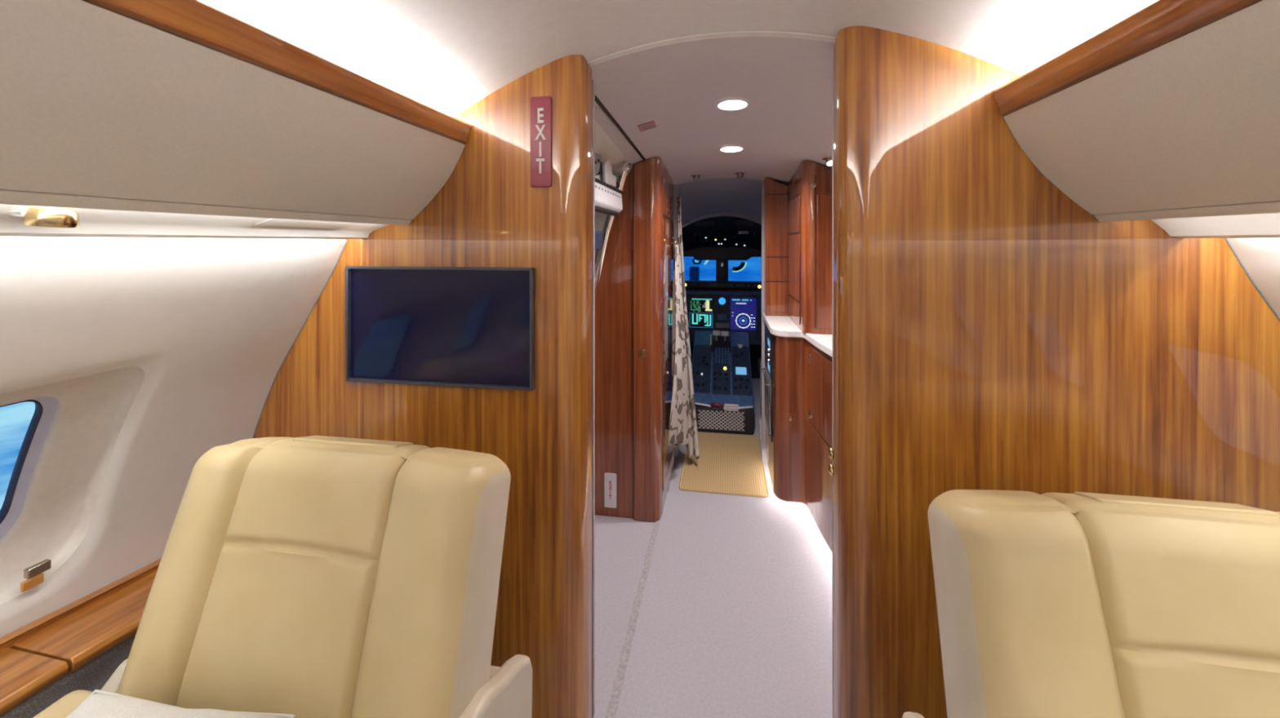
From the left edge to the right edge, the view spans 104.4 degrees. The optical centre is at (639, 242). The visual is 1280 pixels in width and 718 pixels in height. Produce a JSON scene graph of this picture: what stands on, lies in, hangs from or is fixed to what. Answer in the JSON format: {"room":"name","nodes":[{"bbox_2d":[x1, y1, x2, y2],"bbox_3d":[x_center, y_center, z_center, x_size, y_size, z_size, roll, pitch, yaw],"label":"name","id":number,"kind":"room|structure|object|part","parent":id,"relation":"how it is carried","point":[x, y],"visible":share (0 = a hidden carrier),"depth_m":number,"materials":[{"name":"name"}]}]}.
{"room":"aircraft cabin","nodes":[
{"label":"aircraft cabin","id":0,"kind":"room"},
{"bbox_2d":[0,236,346,638],"bbox_3d":[-1.358,0.610,-0.901,0.407,1.440,4.770,0,0,10],"label":"wall","id":1,"kind":"structure","parent":0,"point":[211,325],"depth_m":1.09,"materials":[{"name":"white plastic"}]},
{"bbox_2d":[0,366,145,604],"bbox_3d":[-1.208,0.479,0.839,0.253,0.458,0.500,0,0,10],"label":"window","id":2,"kind":"structure","parent":1,"relation":"in","point":[46,512],"depth_m":1.03,"materials":[{"name":"white plastic"}]},
{"bbox_3d":[-1.249,0.455,0.845,0.141,0.323,0.330,0,0,10],"label":"frame","id":3,"kind":"part","parent":2,"relation":"part of","materials":[{"name":"white plastic"}]},
{"bbox_2d":[0,558,161,717],"bbox_3d":[-1.472,1.037,-0.901,0.170,0.549,4.722,0,0,10],"label":"ledge","id":4,"kind":"object","parent":1,"relation":"attached to","point":[81,644],"visible":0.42,"depth_m":0.98,"materials":[{"name":"brown wood"}]},
{"bbox_3d":[-1.449,1.066,-0.905,0.085,0.491,4.722,0,0,10],"label":"cloth panel","id":5,"kind":"part","parent":4,"relation":"part of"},
{"bbox_2d":[595,101,631,259],"bbox_3d":[-0.372,0.440,2.294,0.700,1.820,1.740,0,0,10],"label":"wall","id":6,"kind":"structure","parent":0,"point":[605,147],"depth_m":2.06,"materials":[{"name":"white plastic"}]},
{"bbox_2d":[595,152,631,302],"bbox_3d":[-0.342,0.470,1.932,0.481,1.680,0.975,0,0,10],"label":"entry door","id":7,"kind":"structure","parent":6,"relation":"in","point":[608,192],"depth_m":2.06,"materials":[{"name":"grey metal"}]},
{"bbox_2d":[595,95,645,160],"bbox_3d":[-0.074,-0.426,1.869,0.014,0.079,0.981,0,0,11],"label":"trim","id":8,"kind":"structure","parent":6,"relation":"attached to","point":[597,101],"depth_m":1.81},
{"bbox_2d":[203,0,1153,116],"bbox_3d":[-0.183,-0.387,-1.080,1.760,0.325,4.810,0,0,10],"label":"ceiling","id":9,"kind":"structure","parent":0,"point":[446,55],"depth_m":1.05,"materials":[{"name":"white plastic"}]},
{"bbox_2d":[0,0,471,225],"bbox_3d":[-0.999,-0.181,-0.980,0.317,0.270,4.723,0,0,10],"label":"bin","id":10,"kind":"object","parent":9,"relation":"attached to","point":[193,107],"visible":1,"depth_m":0.70,"materials":[{"name":"plastic"}]},
{"bbox_2d":[0,204,390,239],"bbox_3d":[-1.103,-0.039,-0.963,0.130,0.062,4.723,0,0,10],"label":"panel","id":11,"kind":"object","parent":10,"relation":"attached to","point":[93,223],"visible":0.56,"depth_m":0.88,"materials":[{"name":"white plastic"}]},
{"bbox_2d":[4,207,79,227],"bbox_3d":[-0.819,-0.034,0.681,0.078,0.028,0.060,0,0,10],"label":"light","id":12,"kind":"object","parent":11,"relation":"attached to","point":[33,216],"visible":0.99,"depth_m":0.66,"materials":[{"name":"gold metal"}]},
{"bbox_3d":[-0.733,-0.045,1.118,0.058,0.022,0.240,0,0,10],"label":"mask door","id":13,"kind":"part","parent":11,"relation":"part of","materials":[{"name":"white plastic"}]},
{"bbox_3d":[-0.865,-0.289,-1.003,0.045,0.053,4.723,0,0,10],"label":"rail","id":14,"kind":"part","parent":10,"relation":"part of","materials":[{"name":"brown wood"}]},
{"bbox_2d":[992,0,1279,222],"bbox_3d":[0.586,-0.193,-1.249,0.387,0.299,4.723,0,0,10],"label":"bin","id":15,"kind":"object","parent":9,"relation":"attached to","point":[1171,109],"visible":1,"depth_m":0.77,"materials":[{"name":"plastic"}]},
{"bbox_3d":[0.420,-0.313,-1.221,0.049,0.060,4.723,0,0,10],"label":"rail","id":16,"kind":"part","parent":15,"relation":"part of","materials":[{"name":"brown wood"}]},
{"bbox_2d":[1151,213,1279,238],"bbox_3d":[0.691,-0.041,-1.267,0.142,0.066,4.723,0,0,10],"label":"panel","id":17,"kind":"object","parent":15,"relation":"attached to","point":[1253,225],"visible":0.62,"depth_m":0.93,"materials":[{"name":"white plastic"}]},
{"bbox_2d":[586,30,836,186],"bbox_3d":[0.573,-0.339,2.124,1.300,0.508,1.760,0,0,10],"label":"ceiling","id":18,"kind":"structure","parent":0,"point":[785,80],"depth_m":1.69,"materials":[{"name":"white plastic"}]},
{"bbox_2d":[637,120,656,131],"bbox_3d":[0.027,-0.448,1.917,0.063,0.024,0.070,0,0,10],"label":"placard","id":19,"kind":"object","parent":18,"relation":"attached to","point":[651,125],"visible":1,"depth_m":1.91,"materials":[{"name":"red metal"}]},
{"bbox_2d":[690,173,700,181],"bbox_3d":[0.327,-0.379,2.916,0.060,0.037,0.060,0,0,10],"label":"recessed light","id":20,"kind":"object","parent":18,"relation":"in","point":[695,177],"visible":1,"depth_m":2.90,"materials":[{"name":"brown metal"}]},
{"bbox_2d":[719,145,743,152],"bbox_3d":[0.435,-0.444,2.360,0.118,0.014,0.118,0,0,10],"label":"recessed light","id":21,"kind":"object","parent":18,"relation":"in","point":[728,148],"visible":1,"depth_m":2.35,"materials":[{"name":"white paint"}]},
{"bbox_2d":[715,97,749,111],"bbox_3d":[0.330,-0.491,1.770,0.118,0.014,0.118,0,0,10],"label":"recessed light","id":22,"kind":"object","parent":18,"relation":"in","point":[731,104],"visible":1,"depth_m":1.76,"materials":[{"name":"white paint"}]},
{"bbox_2d":[733,171,744,178],"bbox_3d":[0.576,-0.387,2.874,0.060,0.037,0.060,0,0,10],"label":"recessed light","id":23,"kind":"object","parent":18,"relation":"in","point":[740,175],"visible":1,"depth_m":2.86,"materials":[{"name":"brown metal"}]},
{"bbox_2d":[822,155,832,165],"bbox_3d":[0.829,-0.354,2.172,0.060,0.038,0.060,0,0,10],"label":"recessed light","id":24,"kind":"object","parent":18,"relation":"in","point":[828,160],"visible":0.73,"depth_m":2.15,"materials":[{"name":"silver metal"}]},
{"bbox_2d":[591,378,832,717],"bbox_3d":[0.142,1.355,0.838,2.900,0.050,8.700,0,0,10],"label":"floor","id":25,"kind":"structure","parent":0,"point":[735,620],"depth_m":1.79,"materials":[{"name":"carpet"}]},
{"bbox_2d":[32,435,532,717],"bbox_3d":[-0.641,0.869,0.676,0.704,0.918,0.880,0,0,10],"label":"seat","id":26,"kind":"object","parent":25,"relation":"on","point":[311,576],"visible":0.99,"depth_m":0.88,"materials":[{"name":"leather"}]},
{"bbox_3d":[-0.972,0.792,0.591,0.080,0.075,0.520,0,0,10],"label":"armrest","id":27,"kind":"part","parent":26,"relation":"part of","materials":[{"name":"leather"}]},
{"bbox_2d":[65,689,295,717],"bbox_3d":[-0.722,0.764,0.619,0.354,0.138,0.324,0,0,7],"label":"throw pillow","id":28,"kind":"object","parent":26,"relation":"on","point":[100,704],"visible":1,"depth_m":0.75,"materials":[{"name":"fabric"}]},
{"bbox_2d":[175,541,379,717],"bbox_3d":[-0.643,0.753,0.862,0.335,0.376,0.122,0,0,10],"label":"cushion","id":29,"kind":"object","parent":26,"relation":"on","point":[267,627],"depth_m":0.86,"materials":[{"name":"leather"}]},
{"bbox_2d":[595,164,634,518],"bbox_3d":[-0.211,0.474,2.429,0.373,1.710,0.030,0,0,10],"label":"panel","id":30,"kind":"object","parent":25,"relation":"on","point":[614,304],"visible":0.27,"depth_m":2.40,"materials":[{"name":"red wood"}]},
{"bbox_2d":[604,472,616,508],"bbox_3d":[-0.143,1.202,2.400,0.060,0.167,0.004,0,0,10],"label":"placard","id":31,"kind":"object","parent":30,"relation":"attached to","point":[610,479],"visible":1,"depth_m":2.40},
{"bbox_2d":[633,157,676,521],"bbox_3d":[-0.055,0.460,2.697,0.491,1.732,0.660,0,0,10],"label":"wall panel","id":32,"kind":"object","parent":25,"relation":"on","point":[653,185],"visible":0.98,"depth_m":2.36,"materials":[{"name":"red wood"}]},
{"bbox_3d":[0.134,-0.235,2.574,0.004,0.190,0.240,0,0,10],"label":"door","id":33,"kind":"part","parent":32,"relation":"part of","materials":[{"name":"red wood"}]},
{"bbox_3d":[0.157,0.555,2.707,0.004,1.350,0.510,0,0,10],"label":"door","id":34,"kind":"part","parent":32,"relation":"part of","materials":[{"name":"red wood"}]},
{"bbox_3d":[0.154,1.284,2.697,0.003,0.079,0.570,0,0,10],"label":"baseboard","id":35,"kind":"part","parent":32,"relation":"part of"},
{"bbox_3d":[0.178,-0.235,2.830,0.004,0.190,0.260,0,0,10],"label":"door","id":36,"kind":"part","parent":32,"relation":"part of","materials":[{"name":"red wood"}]},
{"bbox_2d":[668,196,699,459],"bbox_3d":[0.244,0.501,2.765,0.140,1.542,0.441,0,0,13],"label":"curtain","id":37,"kind":"object","parent":32,"relation":"hanging from","point":[682,431],"visible":1,"depth_m":2.86,"materials":[{"name":"fabric"}]},
{"bbox_2d":[691,330,754,435],"bbox_3d":[0.633,1.033,3.873,0.455,0.592,0.868,0,0,10],"label":"pedestal","id":38,"kind":"object","parent":25,"relation":"on","point":[722,374],"visible":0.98,"depth_m":3.77,"materials":[{"name":"black plastic"}]},
{"bbox_3d":[0.479,0.972,3.844,0.140,0.247,0.500,0,0,10],"label":"radio panel","id":39,"kind":"part","parent":38,"relation":"part of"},
{"bbox_2d":[697,408,745,431],"bbox_3d":[0.562,1.235,3.440,0.330,0.140,0.016,0,0,10],"label":"pocket","id":40,"kind":"object","parent":38,"relation":"attached to","point":[707,419],"visible":1,"depth_m":3.44,"materials":[{"name":"grey fabric"}]},
{"bbox_2d":[710,402,724,410],"bbox_3d":[0.534,1.138,3.438,0.092,0.052,0.030,0,0,10],"label":"handset","id":41,"kind":"object","parent":40,"relation":"on","point":[716,406],"visible":1,"depth_m":3.43,"materials":[{"name":"red plastic"}]},
{"bbox_3d":[0.628,0.967,3.829,0.130,0.259,0.520,0,0,10],"label":"keypad panel","id":42,"kind":"part","parent":38,"relation":"part of","materials":[{"name":"blue plastic"}]},
{"bbox_3d":[0.565,1.142,3.456,0.432,0.040,0.023,0,0,10],"label":"ledge trim","id":43,"kind":"part","parent":38,"relation":"part of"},
{"bbox_2d":[724,404,738,411],"bbox_3d":[0.632,1.143,3.429,0.095,0.045,0.006,0,0,10],"label":"placard","id":44,"kind":"object","parent":38,"relation":"attached to","point":[733,407],"visible":1,"depth_m":3.43,"materials":[{"name":"grey metal"}]},
{"bbox_3d":[0.773,0.972,3.794,0.138,0.247,0.500,0,0,10],"label":"radio panel","id":45,"kind":"part","parent":38,"relation":"part of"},
{"bbox_2d":[678,431,768,497],"bbox_3d":[0.508,1.325,3.019,0.476,0.011,0.819,0,0,10],"label":"floor mat","id":46,"kind":"object","parent":25,"relation":"on","point":[726,464],"visible":0.8,"depth_m":2.90,"materials":[{"name":"beige carpet"}]},
{"bbox_2d":[757,357,761,440],"bbox_3d":[1.103,0.824,3.591,0.504,1.008,0.650,0,0,10],"label":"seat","id":47,"kind":"object","parent":25,"relation":"on","point":[759,361],"visible":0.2,"depth_m":3.37,"materials":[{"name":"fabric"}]},
{"bbox_2d":[757,357,761,376],"bbox_3d":[1.134,0.970,3.697,0.478,0.120,0.430,0,0,10],"label":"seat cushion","id":48,"kind":"object","parent":47,"relation":"on","point":[759,359],"depth_m":3.80,"materials":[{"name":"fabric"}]},
{"bbox_3d":[0.812,1.260,3.331,0.016,0.130,0.040,0,0,10],"label":"rail","id":49,"kind":"part","parent":47,"relation":"part of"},
{"bbox_2d":[765,334,832,552],"bbox_3d":[0.871,0.895,2.089,0.530,0.867,1.710,0,0,10],"label":"base cabinet","id":50,"kind":"object","parent":25,"relation":"on","point":[798,460],"visible":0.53,"depth_m":2.39,"materials":[{"name":"red wood"}]},
{"bbox_2d":[761,323,772,442],"bbox_3d":[0.701,0.752,2.752,0.026,0.555,0.400,0,0,10],"label":"oven","id":51,"kind":"object","parent":50,"relation":"attached to","point":[767,375],"visible":0.95,"depth_m":2.68,"materials":[{"name":"black metal"}]},
{"bbox_3d":[0.698,0.745,2.752,0.022,0.008,0.346,0,0,10],"label":"handle","id":52,"kind":"part","parent":51,"relation":"part of","materials":[{"name":"silver metal"}]},
{"bbox_3d":[0.708,0.870,2.750,0.003,0.300,0.380,0,0,10],"label":"oven door","id":53,"kind":"part","parent":51,"relation":"part of","materials":[{"name":"grey metal"}]},
{"bbox_3d":[0.708,0.595,2.750,0.003,0.230,0.380,0,0,10],"label":"control panel","id":54,"kind":"part","parent":51,"relation":"part of","materials":[{"name":"glass"}]},
{"bbox_3d":[0.673,0.910,2.569,0.005,0.160,0.030,0,0,10],"label":"cloth rail","id":55,"kind":"part","parent":51,"relation":"part of","materials":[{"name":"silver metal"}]},
{"bbox_3d":[0.714,1.030,2.405,0.087,0.400,0.013,0,0,24],"label":"column panel","id":56,"kind":"part","parent":50,"relation":"part of","materials":[{"name":"red wood"}]},
{"bbox_2d":[762,313,832,357],"bbox_3d":[0.864,0.442,2.091,0.547,0.033,1.713,0,0,10],"label":"countertop","id":57,"kind":"structure","parent":50,"relation":"on","point":[778,326],"depth_m":2.39,"materials":[{"name":"stone"}]},
{"bbox_2d":[764,177,788,315],"bbox_3d":[1.000,0.024,2.879,0.539,0.800,0.118,0,0,10],"label":"closet","id":58,"kind":"object","parent":57,"relation":"on","point":[775,193],"visible":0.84,"depth_m":2.86,"materials":[{"name":"red wood"}]},
{"bbox_3d":[0.790,-0.094,2.856,0.115,0.352,0.003,0,0,10],"label":"door","id":59,"kind":"part","parent":58,"relation":"part of","materials":[{"name":"red wood"}]},
{"bbox_3d":[0.790,0.156,2.856,0.115,0.132,0.003,0,0,10],"label":"door","id":60,"kind":"part","parent":58,"relation":"part of","materials":[{"name":"red wood"}]},
{"bbox_3d":[0.790,0.315,2.856,0.115,0.170,0.003,0,0,10],"label":"door","id":61,"kind":"part","parent":58,"relation":"part of","materials":[{"name":"red wood"}]},
{"bbox_2d":[788,160,832,334],"bbox_3d":[1.004,0.020,2.529,0.414,0.807,0.538,0,0,10],"label":"upper cabinet","id":62,"kind":"object","parent":57,"relation":"on","point":[811,186],"visible":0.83,"depth_m":2.31,"materials":[{"name":"red wood"}]},
{"bbox_3d":[0.810,-0.140,2.611,0.004,0.180,0.420,0,0,10],"label":"door","id":63,"kind":"part","parent":62,"relation":"part of","materials":[{"name":"red wood"}]},
{"bbox_3d":[0.810,0.125,2.611,0.004,0.330,0.420,0,0,10],"label":"door","id":64,"kind":"part","parent":62,"relation":"part of","materials":[{"name":"red wood"}]},
{"bbox_3d":[0.810,0.350,2.611,0.004,0.100,0.420,0,0,10],"label":"door","id":65,"kind":"part","parent":62,"relation":"part of","materials":[{"name":"red wood"}]},
{"bbox_3d":[0.989,0.090,2.264,0.345,0.620,0.004,0,0,10],"label":"door","id":66,"kind":"part","parent":62,"relation":"part of","materials":[{"name":"red wood"}]},
{"bbox_3d":[0.781,1.039,2.146,0.009,0.402,0.315,0,0,3],"label":"door","id":67,"kind":"part","parent":50,"relation":"part of","materials":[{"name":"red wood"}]},
{"bbox_3d":[0.781,0.657,2.146,0.009,0.345,0.315,0,0,3],"label":"door","id":68,"kind":"part","parent":50,"relation":"part of","materials":[{"name":"red wood"}]},
{"bbox_2d":[902,489,1279,717],"bbox_3d":[0.756,0.869,0.440,0.704,0.918,0.880,0,0,10],"label":"seat","id":69,"kind":"object","parent":25,"relation":"on","point":[1077,605],"visible":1,"depth_m":0.70,"materials":[{"name":"leather"}]},
{"bbox_2d":[1111,647,1279,717],"bbox_3d":[0.819,0.753,0.614,0.335,0.376,0.122,0,0,10],"label":"cushion","id":70,"kind":"object","parent":69,"relation":"on","point":[1151,682],"depth_m":0.66,"materials":[{"name":"leather"}]},
{"bbox_2d":[677,180,761,223],"bbox_3d":[0.599,-0.043,3.535,1.720,0.725,0.950,0,0,10],"label":"ceiling","id":71,"kind":"structure","parent":0,"point":[698,199],"depth_m":3.56,"materials":[{"name":"grey plastic"}]},
{"bbox_2d":[681,213,761,228],"bbox_3d":[0.680,-0.092,4.013,1.230,0.326,0.042,0,0,10],"label":"trim","id":72,"kind":"structure","parent":71,"relation":"attached to","point":[746,217],"depth_m":4.00,"materials":[{"name":"grey plastic"}]},
{"bbox_2d":[681,216,761,260],"bbox_3d":[0.720,0.003,4.250,1.240,0.437,0.440,0,0,10],"label":"control panel","id":73,"kind":"object","parent":71,"relation":"attached to","point":[718,237],"visible":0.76,"depth_m":4.29,"materials":[{"name":"black plastic"}]},
{"bbox_2d":[692,257,708,264],"bbox_3d":[0.554,0.128,4.540,0.164,0.155,0.083,0,0,10],"label":"visor","id":74,"kind":"object","parent":73,"relation":"attached to","point":[693,261],"visible":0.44,"depth_m":4.57,"materials":[{"name":"black plastic"}]},
{"bbox_2d":[732,262,746,272],"bbox_3d":[0.902,0.162,4.486,0.134,0.223,0.093,0,0,10],"label":"visor","id":75,"kind":"object","parent":73,"relation":"attached to","point":[743,265],"visible":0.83,"depth_m":4.50,"materials":[{"name":"black plastic"}]},
{"bbox_3d":[0.868,-0.082,4.164,0.084,0.024,0.008,0,0,10],"label":"label plate","id":76,"kind":"part","parent":73,"relation":"part of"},
{"bbox_2d":[713,188,737,189],"bbox_3d":[0.588,-0.339,3.501,0.255,0.053,0.305,0,0,10],"label":"trim","id":77,"kind":"structure","parent":71,"relation":"attached to","point":[713,188],"depth_m":3.35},
{"bbox_2d":[673,177,767,463],"bbox_3d":[0.516,0.355,3.047,1.720,1.950,0.040,0,0,10],"label":"wall","id":78,"kind":"structure","parent":0,"point":[764,460],"depth_m":2.99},
{"bbox_2d":[685,288,761,378],"bbox_3d":[0.803,0.620,4.742,1.800,1.420,0.380,0,0,10],"label":"wall","id":79,"kind":"structure","parent":0,"point":[755,350],"depth_m":4.84,"materials":[{"name":"black plastic"}]},
{"bbox_2d":[683,257,761,281],"bbox_3d":[0.800,0.155,4.723,1.760,0.550,0.340,0,0,10],"label":"windshield","id":80,"kind":"object","parent":79,"relation":"attached to","point":[713,270],"visible":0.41,"depth_m":4.78,"materials":[{"name":"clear glass"}]},
{"bbox_3d":[0.346,0.185,4.790,0.833,0.430,0.138,0,0,0],"label":"pane","id":81,"kind":"part","parent":80,"relation":"part of","materials":[{"name":"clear glass"}]},
{"bbox_3d":[0.791,0.155,4.775,0.115,0.550,0.240,0,0,10],"label":"post","id":82,"kind":"part","parent":80,"relation":"part of","materials":[{"name":"black plastic"}]},
{"bbox_3d":[1.235,0.185,4.639,0.862,0.430,0.138,0,0,19],"label":"pane","id":83,"kind":"part","parent":80,"relation":"part of","materials":[{"name":"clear glass"}]},
{"bbox_2d":[253,26,1279,717],"bbox_3d":[0.214,0.405,1.262,2.840,1.850,0.100,0,0,10],"label":"wall","id":84,"kind":"structure","parent":0,"point":[991,332],"depth_m":1.15,"materials":[{"name":"brown wood"}]},
{"bbox_2d":[252,239,348,438],"bbox_3d":[-0.989,0.380,1.414,0.354,0.781,0.004,0,0,10],"label":"trim","id":85,"kind":"structure","parent":84,"relation":"attached to","point":[347,239],"depth_m":1.41,"materials":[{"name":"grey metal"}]},
{"bbox_2d":[344,266,534,391],"bbox_3d":[-0.545,0.225,1.332,0.546,0.318,0.016,0,0,10],"label":"television","id":86,"kind":"object","parent":84,"relation":"attached to","point":[446,326],"visible":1,"depth_m":1.33,"materials":[{"name":"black glass"}]},
{"bbox_2d":[530,96,551,187],"bbox_3d":[-0.257,-0.261,1.287,0.057,0.235,0.008,0,0,10],"label":"exit sign","id":87,"kind":"object","parent":84,"relation":"attached to","point":[540,106],"visible":1,"depth_m":1.28,"materials":[{"name":"red plastic"}]},
{"bbox_2d":[591,79,595,717],"bbox_3d":[-0.158,0.435,1.397,0.061,1.781,0.030,0,0,10],"label":"pocket door","id":88,"kind":"structure","parent":84,"relation":"in","point":[593,80],"depth_m":1.38,"materials":[{"name":"brown wood"}]},
{"bbox_2d":[604,522,659,717],"bbox_3d":[-0.098,1.329,1.300,0.027,0.002,2.130,0,0,10],"label":"trim","id":89,"kind":"structure","parent":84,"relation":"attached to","point":[620,677],"depth_m":1.69,"materials":[{"name":"carpet"}]},
{"bbox_2d":[587,30,836,63],"bbox_3d":[0.220,-0.504,1.296,0.904,0.097,0.012,0,0,10],"label":"trim","id":90,"kind":"structure","parent":84,"relation":"attached to","point":[759,31],"depth_m":1.30,"materials":[{"name":"white plastic"}]},
{"bbox_2d":[828,57,833,717],"bbox_3d":[0.555,0.423,1.276,0.133,1.806,0.031,0,0,10],"label":"pocket door","id":91,"kind":"structure","parent":84,"relation":"in","point":[830,450],"depth_m":1.28,"materials":[{"name":"brown wood"}]},
{"bbox_3d":[0.496,0.548,1.285,0.014,0.030,0.030,0,0,10],"label":"brass knob","id":92,"kind":"part","parent":91,"relation":"part of","materials":[{"name":"gold metal"}]},
{"bbox_3d":[0.496,0.590,1.285,0.014,0.030,0.030,0,0,10],"label":"brass knob","id":93,"kind":"part","parent":91,"relation":"part of","materials":[{"name":"gold metal"}]},
{"bbox_2d":[1224,238,1279,321],"bbox_3d":[1.399,0.380,1.010,0.354,0.781,0.004,0,0,10],"label":"trim","id":94,"kind":"structure","parent":84,"relation":"attached to","point":[1226,239],"depth_m":1.03,"materials":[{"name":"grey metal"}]},
{"bbox_2d":[1227,237,1279,317],"bbox_3d":[0.986,0.610,-1.298,0.407,1.440,4.770,0,0,10],"label":"wall","id":95,"kind":"structure","parent":0,"point":[1260,257],"depth_m":1.00,"materials":[{"name":"white plastic"}]},
{"bbox_3d":[-0.191,0.430,4.145,0.040,1.800,1.890,0,0,10],"label":"wall","id":96,"kind":"structure","parent":0,"visible":0},
{"bbox_2d":[685,288,761,345],"bbox_3d":[0.730,0.647,4.311,1.720,0.465,0.055,0,0,10],"label":"panel","id":97,"kind":"object","parent":96,"relation":"attached to","point":[722,310],"visible":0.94,"depth_m":4.29,"materials":[{"name":"black plastic"}]},
{"bbox_2d":[684,280,761,289],"bbox_3d":[0.749,0.382,4.425,1.720,0.094,0.344,0,0,10],"label":"glareshield","id":98,"kind":"object","parent":97,"relation":"on","point":[744,285],"visible":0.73,"depth_m":4.28,"materials":[{"name":"black plastic"}]}
]}

